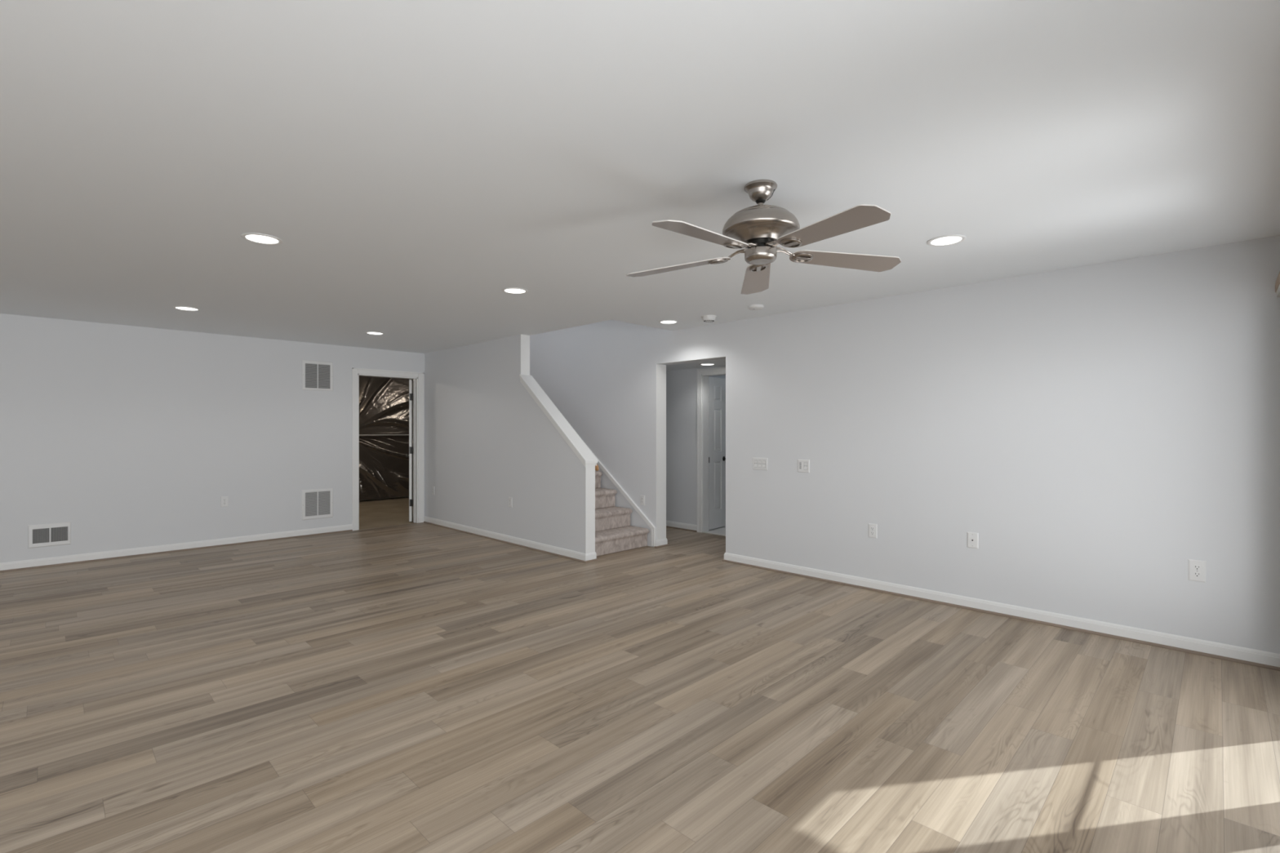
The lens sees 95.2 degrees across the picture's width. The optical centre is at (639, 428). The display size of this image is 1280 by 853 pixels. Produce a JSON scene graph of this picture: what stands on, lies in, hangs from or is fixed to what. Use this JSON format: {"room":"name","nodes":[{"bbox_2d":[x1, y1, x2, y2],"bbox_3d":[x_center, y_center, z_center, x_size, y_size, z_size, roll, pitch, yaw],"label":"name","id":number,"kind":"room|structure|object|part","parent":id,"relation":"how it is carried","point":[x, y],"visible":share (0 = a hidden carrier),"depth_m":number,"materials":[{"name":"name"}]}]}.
{"room":"empty living room","nodes":[
{"label":"empty living room","id":0,"kind":"room"},
{"bbox_2d":[0,313,424,562],"bbox_3d":[-5.347,-1.247,6.288,0.120,5.200,8.620,0,0,45],"label":"wall","id":1,"kind":"structure","parent":0,"point":[132,437],"depth_m":6.35,"materials":[{"name":"white paint"}]},
{"bbox_2d":[27,521,71,548],"bbox_3d":[-5.795,1.044,5.737,0.018,0.222,0.298,0,0,45],"label":"air vent","id":2,"kind":"object","parent":1,"relation":"in","point":[51,534],"visible":1,"depth_m":5.74,"materials":[{"name":"white plastic"}]},
{"bbox_2d":[0,524,352,572],"bbox_3d":[-6.074,1.303,5.460,0.013,0.076,6.420,0,0,45],"label":"baseboard","id":3,"kind":"structure","parent":1,"relation":"attached to","point":[121,553],"depth_m":6.34,"materials":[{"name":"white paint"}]},
{"bbox_2d":[220,496,228,506],"bbox_3d":[-4.800,0.843,6.750,0.009,0.118,0.072,0,0,45],"label":"wall outlet","id":4,"kind":"object","parent":1,"relation":"attached to","point":[224,500],"visible":1,"depth_m":6.75,"materials":[{"name":"white plastic"}]},
{"bbox_2d":[302,488,333,519],"bbox_3d":[-4.107,0.960,7.449,0.010,0.377,0.365,0,0,45],"label":"air vent","id":5,"kind":"object","parent":1,"relation":"in","point":[317,504],"visible":1,"depth_m":7.45,"materials":[{"name":"white plastic"}]},
{"bbox_2d":[302,360,333,391],"bbox_3d":[-4.107,-0.675,7.449,0.010,0.373,0.365,0,0,45],"label":"air vent","id":6,"kind":"object","parent":1,"relation":"in","point":[316,375],"visible":1,"depth_m":7.45,"materials":[{"name":"white plastic"}]},
{"bbox_2d":[351,368,424,530],"bbox_3d":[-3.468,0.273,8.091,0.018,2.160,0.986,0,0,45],"label":"trim","id":7,"kind":"structure","parent":1,"relation":"attached to","point":[355,371],"depth_m":8.11,"materials":[{"name":"white paint"}]},
{"bbox_2d":[405,379,413,521],"bbox_3d":[-3.447,0.316,8.795,0.163,2.049,0.809,0,0,-20],"label":"door","id":8,"kind":"structure","parent":1,"relation":"in","point":[411,384],"depth_m":8.45,"materials":[{"name":"white paint"}]},
{"bbox_3d":[-3.452,0.316,8.809,0.035,2.050,0.780,0,0,-20],"label":"panel","id":9,"kind":"part","parent":8,"relation":"part of","materials":[{"name":"white paint"}]},
{"bbox_2d":[359,496,408,501],"bbox_3d":[-5.099,0.053,11.233,0.150,2.600,6.000,0,0,45],"label":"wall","id":10,"kind":"structure","parent":0,"point":[401,496],"depth_m":11.28,"materials":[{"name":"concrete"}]},
{"bbox_2d":[424,334,585,553],"bbox_3d":[-1.791,0.133,7.232,3.609,2.440,0.121,0,0,45],"label":"wall","id":11,"kind":"structure","parent":0,"point":[487,442],"depth_m":7.09,"materials":[{"name":"white paint"}]},
{"bbox_2d":[431,486,434,494],"bbox_3d":[-2.925,0.874,8.262,0.072,0.118,0.009,0,0,45],"label":"wall outlet","id":12,"kind":"object","parent":11,"relation":"attached to","point":[433,487],"visible":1,"depth_m":8.26,"materials":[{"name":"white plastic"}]},
{"bbox_2d":[508,497,512,507],"bbox_3d":[-1.528,0.866,6.880,0.072,0.118,0.009,0,0,45],"label":"wall outlet","id":13,"kind":"object","parent":11,"relation":"attached to","point":[510,499],"visible":1,"depth_m":6.87,"materials":[{"name":"white plastic"}]},
{"bbox_2d":[423,515,598,563],"bbox_3d":[-1.786,1.303,7.227,3.621,0.076,0.147,0,0,45],"label":"baseboard","id":14,"kind":"structure","parent":11,"relation":"attached to","point":[581,556],"depth_m":6.75,"materials":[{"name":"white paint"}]},
{"bbox_2d":[520,334,529,375],"bbox_3d":[-1.331,-0.840,6.777,0.008,0.495,0.125,0,0,45],"label":"trim","id":15,"kind":"structure","parent":11,"relation":"attached to","point":[525,340],"depth_m":6.77,"materials":[{"name":"white paint"}]},
{"bbox_2d":[519,374,597,467],"bbox_3d":[-0.909,-0.137,6.359,1.179,0.975,0.169,0,0,45],"label":"trim","id":16,"kind":"structure","parent":11,"relation":"attached to","point":[586,455],"depth_m":6.30,"materials":[{"name":"white paint"}]},
{"bbox_2d":[585,463,595,553],"bbox_3d":[-0.506,0.798,5.961,0.006,0.934,0.125,0,0,45],"label":"trim","id":17,"kind":"structure","parent":11,"relation":"attached to","point":[590,468],"depth_m":5.96,"materials":[{"name":"white paint"}]},
{"bbox_2d":[595,464,599,471],"bbox_3d":[-1.635,-0.868,7.219,3.363,2.611,0.081,0,0,45],"label":"handrail","id":18,"kind":"object","parent":11,"relation":"attached to","point":[597,468],"visible":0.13,"depth_m":6.05,"materials":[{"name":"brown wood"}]},
{"bbox_2d":[0,0,1279,353],"bbox_3d":[-2.307,-1.217,3.167,8.834,0.260,8.458,0,0,45],"label":"ceiling","id":19,"kind":"structure","parent":0,"point":[413,163],"depth_m":2.27,"materials":[{"name":"white paint"}]},
{"bbox_2d":[172,306,200,311],"bbox_3d":[-4.092,-1.083,5.276,0.202,0.006,0.202,0,0,45],"label":"recessed light","id":20,"kind":"object","parent":19,"relation":"in","point":[181,308],"visible":1,"depth_m":5.27,"materials":[{"name":"white paint"}]},
{"bbox_2d":[176,306,197,310],"bbox_3d":[-4.092,-1.085,5.276,0.156,0.003,0.156,0,0,45],"label":"diffuser","id":21,"kind":"object","parent":20,"relation":"attached to","point":[177,308],"depth_m":5.27,"materials":[{"name":"white plastic"}]},
{"bbox_2d":[240,232,283,244],"bbox_3d":[-2.161,-1.083,3.341,0.202,0.006,0.202,0,0,45],"label":"recessed light","id":22,"kind":"object","parent":19,"relation":"in","point":[260,238],"visible":1,"depth_m":3.33,"materials":[{"name":"white paint"}]},
{"bbox_2d":[245,235,278,243],"bbox_3d":[-2.161,-1.085,3.341,0.156,0.003,0.156,0,0,45],"label":"diffuser","id":23,"kind":"object","parent":22,"relation":"attached to","point":[254,238],"depth_m":3.33,"materials":[{"name":"white plastic"}]},
{"bbox_2d":[364,331,384,334],"bbox_3d":[-3.010,-1.083,6.638,0.202,0.006,0.202,0,0,45],"label":"recessed light","id":24,"kind":"object","parent":19,"relation":"in","point":[367,332],"visible":1,"depth_m":6.64,"materials":[{"name":"white paint"}]},
{"bbox_2d":[368,332,382,334],"bbox_3d":[-3.010,-1.085,6.638,0.156,0.003,0.156,0,0,45],"label":"diffuser","id":25,"kind":"object","parent":24,"relation":"attached to","point":[371,333],"depth_m":6.65,"materials":[{"name":"white plastic"}]},
{"bbox_2d":[502,287,528,293],"bbox_3d":[-0.983,-1.083,4.596,0.202,0.006,0.202,0,0,45],"label":"recessed light","id":26,"kind":"object","parent":19,"relation":"in","point":[509,290],"visible":1,"depth_m":4.59,"materials":[{"name":"white paint"}]},
{"bbox_2d":[504,288,524,293],"bbox_3d":[-0.983,-1.085,4.596,0.156,0.003,0.156,0,0,45],"label":"diffuser","id":27,"kind":"object","parent":26,"relation":"attached to","point":[508,291],"depth_m":4.60,"materials":[{"name":"white plastic"}]},
{"bbox_2d":[658,320,678,324],"bbox_3d":[0.290,-1.083,5.939,0.202,0.006,0.202,0,0,45],"label":"recessed light","id":28,"kind":"object","parent":19,"relation":"in","point":[664,322],"visible":1,"depth_m":5.93,"materials":[{"name":"white paint"}]},
{"bbox_2d":[661,320,675,323],"bbox_3d":[0.290,-1.085,5.939,0.156,0.003,0.156,0,0,45],"label":"diffuser","id":29,"kind":"object","parent":28,"relation":"attached to","point":[662,322],"depth_m":5.93,"materials":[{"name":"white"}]},
{"bbox_2d":[701,315,716,322],"bbox_3d":[0.667,-1.063,5.651,0.144,0.048,0.144,0,0,45],"label":"smoke detector","id":30,"kind":"object","parent":19,"relation":"attached to","point":[706,318],"visible":1,"depth_m":5.60,"materials":[{"name":"white plastic"}]},
{"bbox_2d":[747,304,764,310],"bbox_3d":[1.026,-1.069,5.175,0.144,0.035,0.144,0,0,45],"label":"smoke detector","id":31,"kind":"object","parent":19,"relation":"attached to","point":[753,307],"visible":1,"depth_m":5.13,"materials":[{"name":"white plastic"}]},
{"bbox_2d":[626,179,901,294],"bbox_3d":[0.548,-0.916,2.670,1.284,0.342,1.223,0,0,9],"label":"ceiling fan","id":32,"kind":"object","parent":19,"relation":"hanging from","point":[758,228],"visible":1,"depth_m":2.54,"materials":[{"name":"silver metal"}]},
{"bbox_3d":[0.180,-0.773,2.799,0.522,0.006,0.153,-3,8,27],"label":"fan blade","id":33,"kind":"part","parent":32,"relation":"part of","materials":[{"name":"brown"}]},
{"bbox_3d":[0.257,-0.773,2.332,0.153,0.006,0.522,13,12,44],"label":"fan blade","id":34,"kind":"part","parent":32,"relation":"part of","materials":[{"name":"grey wood"}]},
{"bbox_3d":[0.421,-0.791,2.677,0.165,0.037,0.046,-3,4,27],"label":"bracket arm","id":35,"kind":"part","parent":32,"relation":"part of","materials":[{"name":"silver metal"}]},
{"bbox_3d":[0.447,-0.791,2.523,0.046,0.037,0.165,7,7,44],"label":"bracket arm","id":36,"kind":"part","parent":32,"relation":"part of","materials":[{"name":"silver metal"}]},
{"bbox_3d":[0.601,-0.773,3.016,0.153,0.006,0.522,-10,-4,8],"label":"fan blade","id":37,"kind":"part","parent":32,"relation":"part of","materials":[{"name":"brown"}]},
{"bbox_3d":[0.602,-0.791,2.500,0.046,0.037,0.165,5,0,-27],"label":"bracket arm","id":38,"kind":"part","parent":32,"relation":"part of","materials":[{"name":"silver metal"}]},
{"bbox_3d":[0.671,-0.791,2.640,0.165,0.037,0.046,2,-5,-9],"label":"bracket arm","id":39,"kind":"part","parent":32,"relation":"part of","materials":[{"name":"silver metal"}]},
{"bbox_3d":[0.725,-0.773,2.260,0.153,0.006,0.522,11,-2,-27],"label":"fan blade","id":40,"kind":"part","parent":32,"relation":"part of","materials":[{"name":"brown"}]},
{"bbox_3d":[0.938,-0.773,2.683,0.522,0.006,0.153,2,-10,-9],"label":"fan blade","id":41,"kind":"part","parent":32,"relation":"part of","materials":[{"name":"brown"}]},
{"bbox_2d":[926,234,966,246],"bbox_3d":[1.766,-1.083,3.369,0.202,0.006,0.202,0,0,45],"label":"recessed light","id":42,"kind":"object","parent":19,"relation":"in","point":[946,240],"visible":1,"depth_m":3.36,"materials":[{"name":"white paint"}]},
{"bbox_2d":[931,236,961,244],"bbox_3d":[1.766,-1.085,3.369,0.156,0.003,0.156,0,0,45],"label":"diffuser","id":43,"kind":"object","parent":42,"relation":"attached to","point":[940,240],"depth_m":3.36,"materials":[{"name":"white plastic"}]},
{"bbox_2d":[0,496,1279,852],"bbox_3d":[-2.521,1.391,5.307,12.150,0.084,11.200,0,0,45],"label":"floor","id":44,"kind":"structure","parent":0,"point":[421,687],"depth_m":2.77,"materials":[{"name":"wood"}]},
{"bbox_2d":[359,376,413,500],"bbox_3d":[-4.878,0.116,11.156,0.173,2.405,2.600,0,0,45],"label":"plastic sheet","id":45,"kind":"object","parent":44,"relation":"on","point":[384,402],"visible":0.35,"depth_m":11.13,"materials":[{"name":"black plastic"}]},
{"bbox_2d":[595,471,648,556],"bbox_3d":[-1.454,0.021,7.619,3.507,2.665,0.902,0,0,45],"label":"staircase","id":46,"kind":"structure","parent":44,"relation":"on","point":[614,533],"depth_m":6.63,"materials":[{"name":"beige carpet"}]},
{"bbox_2d":[666,365,725,524],"bbox_3d":[0.906,0.229,7.599,4.600,2.248,0.120,0,0,45],"label":"wall","id":47,"kind":"structure","parent":0,"point":[681,384],"depth_m":7.86,"materials":[{"name":"white paint"}]},
{"bbox_2d":[666,520,697,532],"bbox_3d":[-0.012,1.303,8.414,2.148,0.076,0.013,0,0,45],"label":"baseboard","id":48,"kind":"structure","parent":47,"relation":"attached to","point":[680,525],"depth_m":7.84,"materials":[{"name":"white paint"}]},
{"bbox_2d":[697,366,725,532],"bbox_3d":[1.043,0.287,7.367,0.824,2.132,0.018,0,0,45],"label":"trim","id":49,"kind":"structure","parent":47,"relation":"attached to","point":[714,370],"depth_m":7.62,"materials":[{"name":"white paint"}]},
{"bbox_2d":[702,531,725,536],"bbox_3d":[1.056,1.347,7.381,0.680,0.012,0.040,0,0,45],"label":"trim","id":50,"kind":"structure","parent":47,"relation":"attached to","point":[702,531],"depth_m":7.48,"materials":[{"name":"grey"}]},
{"bbox_2d":[708,377,725,529],"bbox_3d":[1.028,0.325,7.875,0.163,2.020,0.451,0,0,40],"label":"door","id":51,"kind":"structure","parent":47,"relation":"in","point":[717,386],"depth_m":7.86,"materials":[{"name":"white paint"}]},
{"bbox_2d":[666,359,725,370],"bbox_3d":[0.569,-0.845,7.173,4.720,0.100,0.960,0,0,45],"label":"ceiling","id":52,"kind":"structure","parent":0,"point":[721,362],"depth_m":7.33,"materials":[{"name":"white paint"}]},
{"bbox_2d":[699,363,715,365],"bbox_3d":[0.831,-0.791,7.196,0.202,0.006,0.202,0,0,45],"label":"recessed light","id":53,"kind":"object","parent":52,"relation":"in","point":[702,364],"visible":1,"depth_m":7.20,"materials":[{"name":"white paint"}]},
{"bbox_2d":[708,374,725,378],"bbox_3d":[0.872,0.153,8.773,0.100,2.400,1.500,0,0,45],"label":"wall","id":54,"kind":"structure","parent":0,"point":[723,376],"depth_m":9.08,"materials":[{"name":"white paint"}]},
{"bbox_2d":[529,235,1279,653],"bbox_3d":[0.724,-1.247,6.231,8.834,5.200,0.162,0,0,45],"label":"wall","id":55,"kind":"structure","parent":0,"point":[1102,429],"depth_m":4.18,"materials":[{"name":"white paint"}]},
{"bbox_2d":[582,440,655,546],"bbox_3d":[-1.088,-0.098,7.894,3.549,2.878,0.022,0,0,45],"label":"trim","id":56,"kind":"structure","parent":55,"relation":"attached to","point":[600,464],"depth_m":6.92,"materials":[{"name":"white paint"}]},
{"bbox_2d":[640,494,644,505],"bbox_3d":[0.029,0.832,6.798,0.072,0.118,0.009,0,0,45],"label":"wall outlet","id":57,"kind":"object","parent":55,"relation":"attached to","point":[642,497],"visible":1,"depth_m":6.80,"materials":[{"name":"white plastic"}]},
{"bbox_2d":[656,364,666,539],"bbox_3d":[0.244,0.264,6.706,0.005,2.002,0.166,0,0,45],"label":"trim","id":58,"kind":"structure","parent":55,"relation":"attached to","point":[660,369],"depth_m":6.70,"materials":[{"name":"white paint"}]},
{"bbox_2d":[655,537,667,546],"bbox_3d":[-0.180,1.303,7.125,1.213,0.076,0.188,0,0,45],"label":"baseboard","id":59,"kind":"object","parent":55,"relation":"attached to","point":[662,541],"visible":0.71,"depth_m":6.70,"materials":[{"name":"white paint"}]},
{"bbox_2d":[654,544,668,548],"bbox_3d":[-0.175,1.344,7.120,1.226,0.018,0.214,0,0,45],"label":"trim","id":60,"kind":"structure","parent":55,"relation":"attached to","point":[664,545],"depth_m":6.68,"materials":[{"name":"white wood"}]},
{"bbox_2d":[752,457,767,470],"bbox_3d":[1.165,0.341,5.674,0.168,0.118,0.010,0,0,45],"label":"light switch","id":61,"kind":"object","parent":55,"relation":"attached to","point":[760,464],"visible":1,"depth_m":5.67,"materials":[{"name":"white plastic"}]},
{"bbox_2d":[754,460,757,466],"bbox_3d":[1.130,0.341,5.704,0.031,0.066,0.005,0,0,45],"label":"rocker switch","id":62,"kind":"object","parent":61,"relation":"attached to","point":[755,461],"depth_m":5.70,"materials":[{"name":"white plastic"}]},
{"bbox_2d":[758,460,761,466],"bbox_3d":[1.163,0.341,5.672,0.031,0.066,0.005,0,0,45],"label":"rocker switch","id":63,"kind":"object","parent":61,"relation":"attached to","point":[759,461],"depth_m":5.67,"materials":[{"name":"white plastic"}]},
{"bbox_2d":[762,460,765,467],"bbox_3d":[1.196,0.341,5.639,0.031,0.066,0.005,0,0,45],"label":"rocker switch","id":64,"kind":"object","parent":61,"relation":"attached to","point":[763,461],"depth_m":5.64,"materials":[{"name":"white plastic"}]},
{"bbox_2d":[797,459,809,472],"bbox_3d":[1.495,0.341,5.347,0.120,0.118,0.010,0,0,45],"label":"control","id":65,"kind":"object","parent":55,"relation":"attached to","point":[803,465],"visible":1,"depth_m":5.34,"materials":[{"name":"white plastic"}]},
{"bbox_2d":[804,462,807,470],"bbox_3d":[1.511,0.341,5.328,0.031,0.066,0.005,0,0,45],"label":"rocker switch","id":66,"kind":"object","parent":65,"relation":"attached to","point":[805,463],"depth_m":5.33,"materials":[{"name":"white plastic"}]},
{"bbox_2d":[868,523,877,538],"bbox_3d":[1.950,0.856,4.898,0.072,0.118,0.009,0,0,45],"label":"wall outlet","id":67,"kind":"object","parent":55,"relation":"attached to","point":[873,528],"visible":1,"depth_m":4.89,"materials":[{"name":"white plastic"}]},
{"bbox_2d":[967,532,977,548],"bbox_3d":[2.485,0.834,4.366,0.074,0.116,0.012,0,0,45],"label":"cable plate","id":68,"kind":"object","parent":55,"relation":"attached to","point":[972,537],"visible":1,"depth_m":4.37,"materials":[{"name":"white plastic"}]},
{"bbox_2d":[722,552,1279,671],"bbox_3d":[2.336,1.303,4.628,3.988,0.076,0.175,0,0,45],"label":"baseboard","id":69,"kind":"structure","parent":55,"relation":"attached to","point":[1263,657],"depth_m":4.06,"materials":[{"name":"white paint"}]},
{"bbox_2d":[1188,559,1206,582],"bbox_3d":[3.350,0.855,3.513,0.078,0.127,0.009,0,0,45],"label":"wall outlet","id":70,"kind":"object","parent":55,"relation":"attached to","point":[1197,568],"visible":1,"depth_m":3.51,"materials":[{"name":"white plastic"}]},
{"bbox_2d":[1192,571,1201,577],"bbox_3d":[3.349,0.876,3.511,0.037,0.029,0.004,0,0,45],"label":"receptacle","id":71,"kind":"object","parent":70,"relation":"attached to","point":[1195,574],"depth_m":3.51,"materials":[{"name":"white plastic"}]},
{"bbox_2d":[1192,564,1201,569],"bbox_3d":[3.349,0.834,3.511,0.037,0.029,0.004,0,0,45],"label":"receptacle","id":72,"kind":"object","parent":70,"relation":"attached to","point":[1194,566],"depth_m":3.51,"materials":[{"name":"white plastic"}]},
{"bbox_3d":[0.780,0.133,0.113,0.150,2.440,8.458,0,0,45],"label":"wall","id":73,"kind":"structure","parent":0,"visible":0},
{"bbox_2d":[1275,271,1279,297],"bbox_3d":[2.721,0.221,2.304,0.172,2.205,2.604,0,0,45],"label":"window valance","id":74,"kind":"object","parent":73,"relation":"attached to","point":[1277,281],"visible":1,"depth_m":3.18,"materials":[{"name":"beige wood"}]},
{"bbox_3d":[2.723,-0.753,2.303,0.168,0.028,2.604,0,0,45],"label":"rail","id":75,"kind":"part","parent":74,"relation":"part of","materials":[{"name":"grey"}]}
]}

